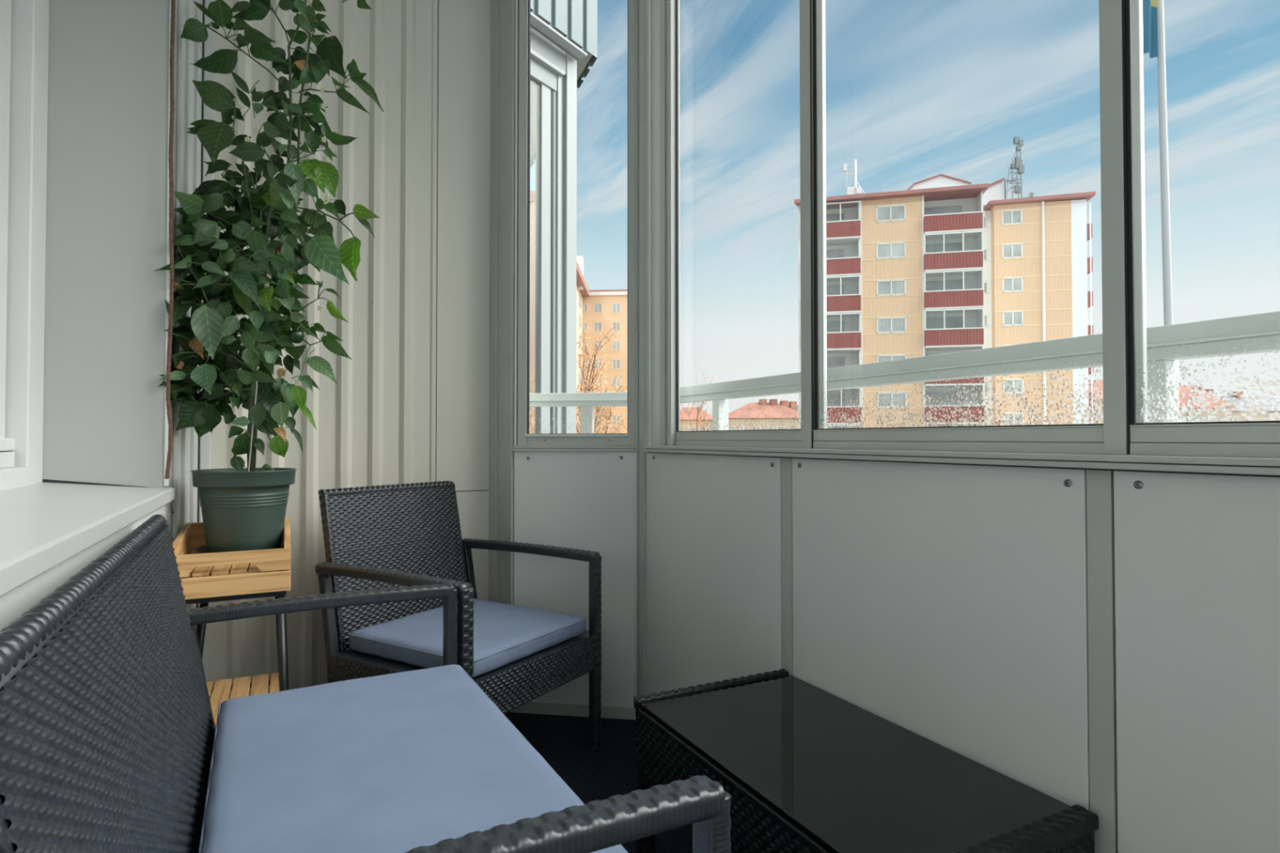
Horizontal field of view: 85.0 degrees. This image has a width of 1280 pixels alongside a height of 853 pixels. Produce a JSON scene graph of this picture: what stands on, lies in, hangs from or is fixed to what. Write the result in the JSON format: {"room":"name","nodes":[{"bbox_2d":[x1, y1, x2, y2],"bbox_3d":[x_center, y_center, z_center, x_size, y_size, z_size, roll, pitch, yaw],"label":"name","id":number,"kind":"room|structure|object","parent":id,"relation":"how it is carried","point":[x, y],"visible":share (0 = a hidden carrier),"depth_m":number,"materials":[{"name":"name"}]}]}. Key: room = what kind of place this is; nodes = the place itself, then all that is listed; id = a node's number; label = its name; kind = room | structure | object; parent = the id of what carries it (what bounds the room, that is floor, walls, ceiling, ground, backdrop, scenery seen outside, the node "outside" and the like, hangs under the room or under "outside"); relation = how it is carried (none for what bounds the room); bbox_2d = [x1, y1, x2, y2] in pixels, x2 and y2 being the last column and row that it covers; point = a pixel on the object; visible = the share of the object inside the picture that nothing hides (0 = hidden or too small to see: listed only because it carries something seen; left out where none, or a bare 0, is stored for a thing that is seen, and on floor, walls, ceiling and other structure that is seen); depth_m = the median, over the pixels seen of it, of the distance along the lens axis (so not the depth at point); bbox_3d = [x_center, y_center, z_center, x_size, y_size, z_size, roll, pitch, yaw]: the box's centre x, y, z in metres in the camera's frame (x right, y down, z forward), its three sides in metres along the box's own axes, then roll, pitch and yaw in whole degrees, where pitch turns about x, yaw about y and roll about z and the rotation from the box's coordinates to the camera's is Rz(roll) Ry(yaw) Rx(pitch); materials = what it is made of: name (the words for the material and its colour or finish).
{"room":"sunroom","nodes":[
{"label":"sunroom","id":0,"kind":"room"},
{"bbox_2d":[0,0,177,631],"bbox_3d":[-0.680,-0.419,0.042,0.621,2.900,4.880,0,-1,-27],"label":"wall","id":1,"kind":"structure","parent":0,"point":[105,420],"depth_m":1.84,"materials":[{"name":"white paint"}]},
{"bbox_2d":[0,0,48,490],"bbox_3d":[-0.621,-0.653,-0.093,0.120,1.537,4.179,0,-1,-27],"label":"window","id":2,"kind":"structure","parent":1,"relation":"in","point":[24,24],"depth_m":1.67,"materials":[{"name":"white paint"}]},
{"bbox_2d":[0,482,174,596],"bbox_3d":[-0.458,0.137,-0.083,0.350,0.066,4.372,0,-1,-27],"label":"window sill","id":3,"kind":"structure","parent":1,"relation":"attached to","point":[43,525],"depth_m":1.17,"materials":[{"name":"white paint"}]},
{"bbox_2d":[170,503,174,513],"bbox_3d":[-1.229,0.215,1.835,0.015,0.025,0.006,-1,-1,41],"label":"hook","id":4,"kind":"object","parent":3,"relation":"attached to","point":[171,504],"visible":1,"depth_m":1.83,"materials":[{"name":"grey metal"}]},
{"bbox_2d":[164,0,175,479],"bbox_3d":[-1.259,-0.570,1.877,0.018,1.422,0.011,0,-1,-27],"label":"cord","id":5,"kind":"object","parent":1,"relation":"hanging from","point":[173,2],"visible":1,"depth_m":1.87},
{"bbox_2d":[172,0,215,681],"bbox_3d":[-1.396,-0.384,2.191,0.065,2.900,0.360,0,-1,-27],"label":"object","id":6,"kind":"structure","parent":1,"relation":"attached to","point":[190,453],"depth_m":2.15,"materials":[{"name":"grey metal"}]},
{"bbox_2d":[208,0,490,699],"bbox_3d":[-1.296,-0.378,2.500,1.754,2.900,0.141,0,-1,-27],"label":"wall","id":7,"kind":"structure","parent":0,"point":[411,405],"depth_m":2.63,"materials":[{"name":"grey metal"}]},
{"bbox_2d":[511,451,636,719],"bbox_3d":[-0.243,0.581,2.607,0.478,0.985,0.038,0,-1,9],"label":"wall","id":8,"kind":"structure","parent":0,"point":[584,500],"depth_m":2.59,"materials":[{"name":"white laminate"}]},
{"bbox_2d":[488,0,515,711],"bbox_3d":[-0.525,-0.374,2.737,0.056,2.900,0.188,1,-1,-37],"label":"trim","id":9,"kind":"structure","parent":8,"relation":"attached to","point":[503,12],"depth_m":2.72,"materials":[{"name":"grey metal"}]},
{"bbox_2d":[512,445,636,451],"bbox_3d":[-0.244,0.082,2.613,0.472,0.021,0.044,0,-1,9],"label":"trim","id":10,"kind":"structure","parent":8,"relation":"on","point":[515,448],"depth_m":2.59,"materials":[{"name":"grey metal"}]},
{"bbox_2d":[514,0,636,445],"bbox_3d":[-0.243,-0.877,2.628,0.468,1.898,0.026,0,-1,9],"label":"window","id":11,"kind":"structure","parent":8,"relation":"in","point":[522,437],"depth_m":2.64,"materials":[{"name":"grey metal"}]},
{"bbox_2d":[504,711,693,852],"bbox_3d":[-0.014,1.067,0.396,2.150,0.060,4.950,0,-1,-27],"label":"floor","id":12,"kind":"structure","parent":0,"point":[606,771],"depth_m":2.26,"materials":[{"name":"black carpet"}]},
{"bbox_2d":[172,518,290,725],"bbox_3d":[-1.137,0.676,1.960,0.293,0.776,0.456,0,-1,-27],"label":"plant stand","id":13,"kind":"object","parent":12,"relation":"on","point":[205,589],"visible":0.55,"depth_m":1.81,"materials":[{"name":"brown wood"}]},
{"bbox_2d":[195,540,292,553],"bbox_3d":[-1.154,0.359,2.038,0.246,0.022,0.246,0,-1,-27],"label":"saucer","id":14,"kind":"object","parent":13,"relation":"on","point":[202,549],"visible":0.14,"depth_m":2.02,"materials":[{"name":"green plastic"}]},
{"bbox_2d":[153,0,383,552],"bbox_3d":[-1.069,-0.505,2.049,0.650,1.737,0.354,0,-1,-6],"label":"plant","id":15,"kind":"object","parent":14,"relation":"on","point":[243,508],"visible":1,"depth_m":1.99,"materials":[{"name":"green plant"}]},
{"bbox_2d":[0,514,731,852],"bbox_3d":[-0.478,0.614,1.130,0.653,0.870,1.226,1,-1,-29],"label":"loveseat","id":16,"kind":"object","parent":12,"relation":"on","point":[108,726],"visible":0.78,"depth_m":0.75,"materials":[{"name":"black wicker"}]},
{"bbox_2d":[198,664,627,852],"bbox_3d":[-0.420,0.625,1.162,0.527,0.086,1.127,1,-1,-29],"label":"seat cushion","id":17,"kind":"object","parent":16,"relation":"on","point":[403,762],"visible":0.93,"depth_m":1.18,"materials":[{"name":"blue fabric"}]},
{"bbox_2d":[315,480,601,749],"bbox_3d":[-0.582,0.633,2.254,0.681,0.870,0.641,-1,-1,31],"label":"armchair","id":18,"kind":"object","parent":12,"relation":"on","point":[408,535],"visible":0.7,"depth_m":2.27,"materials":[{"name":"black wicker"}]},
{"bbox_2d":[348,598,586,677],"bbox_3d":[-0.533,0.653,2.224,0.523,0.066,0.539,-1,-1,31],"label":"seat cushion","id":19,"kind":"object","parent":18,"relation":"on","point":[504,633],"visible":0.77,"depth_m":2.11,"materials":[{"name":"blue fabric"}]},
{"bbox_2d":[633,668,1098,852],"bbox_3d":[0.355,0.835,1.355,0.437,0.435,0.788,0,-1,-27],"label":"coffee table","id":20,"kind":"object","parent":12,"relation":"on","point":[803,768],"visible":0.9,"depth_m":1.25,"materials":[{"name":"black glass"}]},
{"bbox_2d":[646,451,1279,852],"bbox_3d":[1.018,0.545,0.622,0.054,0.990,4.400,0,-1,-27],"label":"wall","id":21,"kind":"structure","parent":0,"point":[1106,643],"depth_m":1.24,"materials":[{"name":"white laminate"}]},
{"bbox_2d":[636,0,650,697],"bbox_3d":[0.011,-0.377,2.575,0.048,2.900,0.073,0,-1,-27],"label":"trim","id":22,"kind":"structure","parent":21,"relation":"attached to","point":[643,6],"depth_m":2.55,"materials":[{"name":"grey metal"}]},
{"bbox_2d":[650,0,679,445],"bbox_3d":[0.080,-0.879,2.462,0.036,1.900,0.193,0,-1,-27],"label":"window frame","id":23,"kind":"structure","parent":21,"relation":"attached to","point":[664,14],"depth_m":2.42,"materials":[{"name":"silver metal"}]},
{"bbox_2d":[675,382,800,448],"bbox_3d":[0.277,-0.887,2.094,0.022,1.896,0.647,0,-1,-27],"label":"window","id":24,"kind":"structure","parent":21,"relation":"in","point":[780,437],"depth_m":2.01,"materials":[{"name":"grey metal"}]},
{"bbox_2d":[529,0,1279,457],"bbox_3d":[0.841,-0.225,0.794,0.534,3.264,5.246,0,-1,-27],"label":"railing","id":25,"kind":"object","parent":21,"relation":"in","point":[1128,429],"depth_m":1.11,"materials":[{"name":"grey metal"}]},
{"bbox_2d":[799,0,1104,454],"bbox_3d":[0.599,-0.897,1.480,0.046,1.896,0.739,0,-1,-27],"label":"window","id":26,"kind":"structure","parent":21,"relation":"in","point":[991,436],"depth_m":1.65,"materials":[{"name":"grey metal"}]},
{"bbox_2d":[644,445,1279,477],"bbox_3d":[1.032,0.048,0.578,0.095,0.024,4.295,0,-1,-27],"label":"trim","id":27,"kind":"structure","parent":21,"relation":"on","point":[1210,465],"depth_m":1.19,"materials":[{"name":"grey metal"}]},
{"label":"outside","id":28,"kind":"structure","parent":0,"visible":0},
{"bbox_3d":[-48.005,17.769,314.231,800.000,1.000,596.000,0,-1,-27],"label":"ground","id":29,"kind":"structure","parent":28,"visible":0},
{"bbox_2d":[529,324,626,433],"bbox_3d":[-3.437,4.073,33.970,9.926,17.071,9.248,0,-1,-27],"label":"autumn tree","id":30,"kind":"object","parent":29,"relation":"on","point":[593,380],"visible":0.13,"depth_m":31.86,"materials":[{"name":"brown plant"}]},
{"bbox_2d":[529,191,627,433],"bbox_3d":[-8.195,-2.162,91.124,40.362,43.420,51.733,0,-1,-27],"label":"apartment block","id":31,"kind":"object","parent":29,"relation":"on","point":[596,309],"visible":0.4,"depth_m":104.06,"materials":[{"name":"beige"}]},
{"bbox_2d":[680,407,712,431],"bbox_3d":[9.047,6.867,122.419,11.704,20.409,12.428,0,-1,-27],"label":"house","id":32,"kind":"structure","parent":29,"relation":"on","point":[691,419],"depth_m":118.06,"materials":[{"name":"orange tile"}]},
{"bbox_2d":[680,373,718,431],"bbox_3d":[2.825,4.635,40.586,5.259,16.222,4.620,0,-1,-27],"label":"autumn tree","id":33,"kind":"object","parent":29,"relation":"on","point":[702,402],"visible":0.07,"depth_m":41.29,"materials":[{"name":"brown plant"}]},
{"bbox_2d":[728,399,799,430],"bbox_3d":[20.596,6.218,116.428,17.470,21.506,15.366,0,-1,-27],"label":"house","id":34,"kind":"structure","parent":29,"relation":"on","point":[754,406],"depth_m":112.27,"materials":[{"name":"orange tile"}]},
{"bbox_2d":[794,136,1095,429],"bbox_3d":[25.784,-5.941,59.543,31.066,37.925,16.543,0,-1,-27],"label":"apartment block","id":35,"kind":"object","parent":29,"relation":"on","point":[940,264],"visible":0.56,"depth_m":52.66,"materials":[{"name":"beige"}]},
{"bbox_2d":[1088,379,1103,423],"bbox_3d":[68.000,4.861,104.447,10.112,23.819,11.617,0,-1,-27],"label":"house","id":36,"kind":"structure","parent":29,"relation":"on","point":[1098,384],"depth_m":102.00,"materials":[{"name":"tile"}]},
{"bbox_2d":[1156,0,1173,325],"bbox_3d":[10.674,0.416,14.022,0.955,23.704,0.270,0,-1,-27],"label":"flagpole","id":37,"kind":"object","parent":29,"relation":"on","point":[1162,113],"visible":0.36,"depth_m":13.95,"materials":[{"name":"grey metal"}]},
{"bbox_2d":[1142,0,1158,57],"bbox_3d":[10.155,-8.988,13.918,0.216,3.336,0.120,0,-1,0],"label":"flag","id":38,"kind":"object","parent":37,"relation":"attached to","point":[1149,6],"visible":0.96,"depth_m":13.89,"materials":[{"name":"blue fabric"}]},
{"bbox_2d":[1178,385,1235,422],"bbox_3d":[81.533,5.306,104.356,12.673,22.927,12.899,0,-1,-27],"label":"house","id":39,"kind":"structure","parent":29,"relation":"on","point":[1204,414],"depth_m":100.42,"materials":[{"name":"orange tile"}]},
{"bbox_2d":[1204,389,1279,421],"bbox_3d":[108.667,5.252,124.447,24.170,23.706,18.780,0,-1,-27],"label":"house","id":40,"kind":"structure","parent":29,"relation":"on","point":[1236,412],"depth_m":121.69,"materials":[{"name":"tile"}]},
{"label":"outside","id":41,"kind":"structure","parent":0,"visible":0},
{"bbox_2d":[529,0,597,433],"bbox_3d":[-0.941,-0.699,4.033,0.906,4.592,2.884,0,-1,-21],"label":"facade","id":42,"kind":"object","parent":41,"point":[564,33],"visible":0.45,"depth_m":3.26,"materials":[{"name":"white metal"}]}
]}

